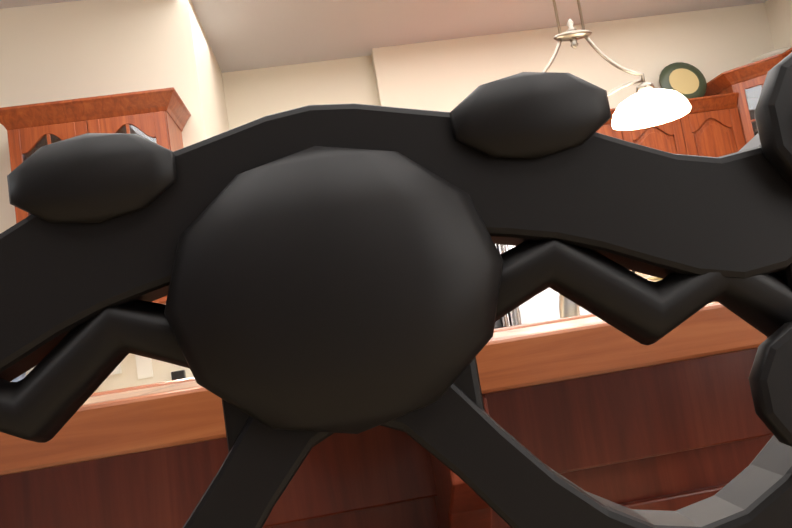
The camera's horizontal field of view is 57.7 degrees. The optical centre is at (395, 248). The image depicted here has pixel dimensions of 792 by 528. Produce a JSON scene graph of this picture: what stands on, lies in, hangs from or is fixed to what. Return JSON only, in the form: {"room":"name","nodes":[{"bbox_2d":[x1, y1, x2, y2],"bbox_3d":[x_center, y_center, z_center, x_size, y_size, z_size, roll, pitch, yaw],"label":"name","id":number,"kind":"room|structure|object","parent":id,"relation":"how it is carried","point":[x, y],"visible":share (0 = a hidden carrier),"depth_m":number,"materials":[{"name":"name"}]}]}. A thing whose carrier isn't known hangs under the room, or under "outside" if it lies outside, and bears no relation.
{"room":"kitchen","nodes":[
{"label":"kitchen","id":0,"kind":"room"},
{"bbox_2d":[11,372,25,381],"bbox_3d":[-1.633,0.435,3.085,0.168,0.360,0.168,-8,-6,-6],"label":"light","id":1,"kind":"object","parent":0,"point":[20,377],"visible":0.02,"depth_m":3.05,"materials":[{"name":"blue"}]},
{"bbox_2d":[0,0,228,392],"bbox_3d":[-1.648,0.333,4.017,1.550,2.950,1.280,-8,-6,-6],"label":"wall block","id":2,"kind":"object","parent":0,"point":[61,51],"visible":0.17,"depth_m":3.54,"materials":[{"name":"beige paint"}]},
{"bbox_2d":[0,87,190,304],"bbox_3d":[-1.313,-0.171,3.265,0.790,0.935,0.383,-8,-6,-6],"label":"upper cabinet","id":3,"kind":"object","parent":2,"relation":"attached to","point":[160,116],"visible":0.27,"depth_m":3.15,"materials":[{"name":"brown wood"}]},
{"bbox_2d":[110,363,121,374],"bbox_3d":[-1.307,0.565,3.357,0.052,0.045,0.023,-8,-6,-6],"label":"outlet","id":4,"kind":"object","parent":2,"relation":"attached to","point":[117,370],"depth_m":3.35,"materials":[{"name":"white plastic"}]},
{"bbox_2d":[135,355,152,378],"bbox_3d":[-1.178,0.554,3.369,0.071,0.111,0.023,-8,-6,-6],"label":"outlet","id":5,"kind":"object","parent":2,"relation":"attached to","point":[144,367],"depth_m":3.37,"materials":[{"name":"white plastic"}]},
{"bbox_2d":[222,55,378,129],"bbox_3d":[-0.440,0.220,4.721,1.005,2.950,0.120,-8,-6,-6],"label":"wall","id":6,"kind":"structure","parent":0,"point":[251,95],"depth_m":4.80,"materials":[{"name":"beige paint"}]},
{"bbox_2d":[0,0,766,72],"bbox_3d":[0.136,-1.710,2.561,5.850,0.200,11.200,-8,-6,-6],"label":"ceiling","id":7,"kind":"structure","parent":0,"point":[241,35],"depth_m":4.46,"materials":[{"name":"white paint"}]},
{"bbox_2d":[542,0,690,129],"bbox_3d":[0.678,-1.054,2.906,0.816,1.229,0.306,-8,-6,-6],"label":"pendant light","id":8,"kind":"object","parent":7,"relation":"hanging from","point":[647,104],"visible":0.5,"depth_m":2.87,"materials":[{"name":"silver metal"}]},
{"bbox_2d":[559,294,579,317],"bbox_3d":[0.313,0.155,1.276,0.800,0.264,0.478,-8,-6,-6],"label":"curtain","id":9,"kind":"object","parent":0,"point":[568,308],"visible":0.06,"depth_m":1.25,"materials":[{"name":"beige fabric"}]},
{"bbox_2d":[371,3,774,111],"bbox_3d":[1.494,-0.075,4.803,2.905,2.950,0.120,-8,-6,-6],"label":"wall","id":10,"kind":"structure","parent":0,"point":[449,75],"depth_m":4.87,"materials":[{"name":"beige paint"}]},
{"bbox_2d":[494,244,590,328],"bbox_3d":[0.699,0.581,4.188,0.921,1.775,0.761,-8,-6,-6],"label":"window","id":11,"kind":"structure","parent":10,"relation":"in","point":[542,306],"depth_m":3.90,"materials":[{"name":"white glass"}]},
{"bbox_2d":[630,270,653,280],"bbox_3d":[1.986,0.177,4.748,1.740,0.447,0.008,-8,-6,-6],"label":"tile backsplash","id":12,"kind":"structure","parent":10,"relation":"attached to","point":[645,276],"depth_m":4.70,"materials":[{"name":"beige tile"}]},
{"bbox_2d":[596,99,699,155],"bbox_3d":[1.460,-0.425,4.604,0.846,0.865,0.348,-8,-6,-6],"label":"upper cabinet","id":13,"kind":"object","parent":10,"relation":"attached to","point":[677,136],"depth_m":4.48,"materials":[{"name":"brown wood"}]},
{"bbox_2d":[688,92,744,156],"bbox_3d":[1.981,-0.501,4.658,0.454,0.865,0.348,-8,-6,-6],"label":"upper cabinet","id":14,"kind":"object","parent":10,"relation":"attached to","point":[709,126],"depth_m":4.52,"materials":[{"name":"brown wood"}]},
{"bbox_2d":[659,62,706,98],"bbox_3d":[1.902,-1.084,4.775,0.320,0.329,0.129,-8,-6,-6],"label":"plate","id":15,"kind":"object","parent":14,"relation":"on","point":[687,80],"visible":0.83,"depth_m":4.75,"materials":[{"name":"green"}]},
{"bbox_2d":[703,54,784,144],"bbox_3d":[2.461,-0.658,4.604,0.631,1.015,0.576,-8,-6,-6],"label":"upper cabinet","id":16,"kind":"object","parent":10,"relation":"attached to","point":[746,82],"visible":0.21,"depth_m":4.52,"materials":[{"name":"brown wood"}]},
{"bbox_2d":[749,46,791,63],"bbox_3d":[2.517,-1.219,4.728,0.336,0.095,0.336,-8,-6,-6],"label":"decorative bowl","id":17,"kind":"object","parent":16,"relation":"on","point":[771,53],"visible":0.15,"depth_m":4.61,"materials":[{"name":"beige"}]},
{"bbox_2d":[764,0,791,49],"bbox_3d":[3.200,-0.750,1.069,0.120,2.950,7.960,-8,-6,-6],"label":"wall","id":18,"kind":"structure","parent":0,"point":[779,14],"depth_m":4.91,"materials":[{"name":"beige paint"}]},
{"bbox_2d":[782,48,791,55],"bbox_3d":[2.675,-0.782,3.777,0.346,1.014,1.121,-8,-6,-6],"label":"upper cabinet","id":19,"kind":"object","parent":18,"relation":"attached to","point":[787,53],"depth_m":4.32,"materials":[{"name":"brown wood"}]},
{"bbox_3d":[0.611,1.315,2.230,5.850,0.060,11.200,-8,-6,-6],"label":"floor","id":20,"kind":"structure","parent":0,"visible":0},
{"bbox_2d":[0,348,772,527],"bbox_3d":[-0.030,0.829,2.001,2.780,1.044,2.858,-8,-6,-6],"label":"kitchen island","id":21,"kind":"structure","parent":20,"relation":"on","point":[674,436],"depth_m":0.79,"materials":[{"name":"brown wood"}]},
{"bbox_2d":[0,302,766,475],"bbox_3d":[-0.175,0.299,2.044,2.975,0.046,2.878,-8,-6,-6],"label":"countertop","id":22,"kind":"structure","parent":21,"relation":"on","point":[134,419],"depth_m":0.64,"materials":[{"name":"wood"}]},
{"bbox_2d":[0,52,791,527],"bbox_3d":[0.051,0.559,0.435,0.490,1.213,0.482,-9,-6,-3],"label":"stool","id":23,"kind":"object","parent":20,"relation":"on","point":[316,274],"visible":1,"depth_m":0.27,"materials":[{"name":"black painted metal"},{"name":"fabric"}]},
{"bbox_3d":[0.068,0.914,2.161,2.618,0.880,2.534,-8,-6,-6],"label":"sink","id":24,"kind":"object","parent":20,"relation":"on","visible":0},
{"bbox_3d":[0.002,0.461,2.212,2.627,0.040,2.533,-8,-6,-6],"label":"countertop","id":25,"kind":"structure","parent":24,"relation":"on","visible":0},
{"bbox_2d":[171,370,185,379],"bbox_3d":[-0.995,0.639,3.297,0.080,0.150,0.100,-8,-6,-6],"label":"phone","id":26,"kind":"object","parent":25,"relation":"on","point":[179,374],"visible":0.17,"depth_m":3.30,"materials":[{"name":"black plastic"}]},
{"bbox_3d":[0.980,0.829,2.686,1.230,0.880,0.600,-8,-6,-6],"label":"kitchen island","id":27,"kind":"object","parent":20,"relation":"on","visible":0},
{"bbox_3d":[0.908,0.376,2.751,1.310,0.044,0.650,-8,-6,-6],"label":"kitchen island","id":28,"kind":"object","parent":27,"relation":"on","visible":0},
{"bbox_2d":[632,271,661,281],"bbox_3d":[1.095,0.049,2.691,0.332,0.526,0.310,-8,-6,-6],"label":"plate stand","id":29,"kind":"object","parent":28,"relation":"on","point":[656,279],"depth_m":2.66,"materials":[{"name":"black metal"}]}
]}

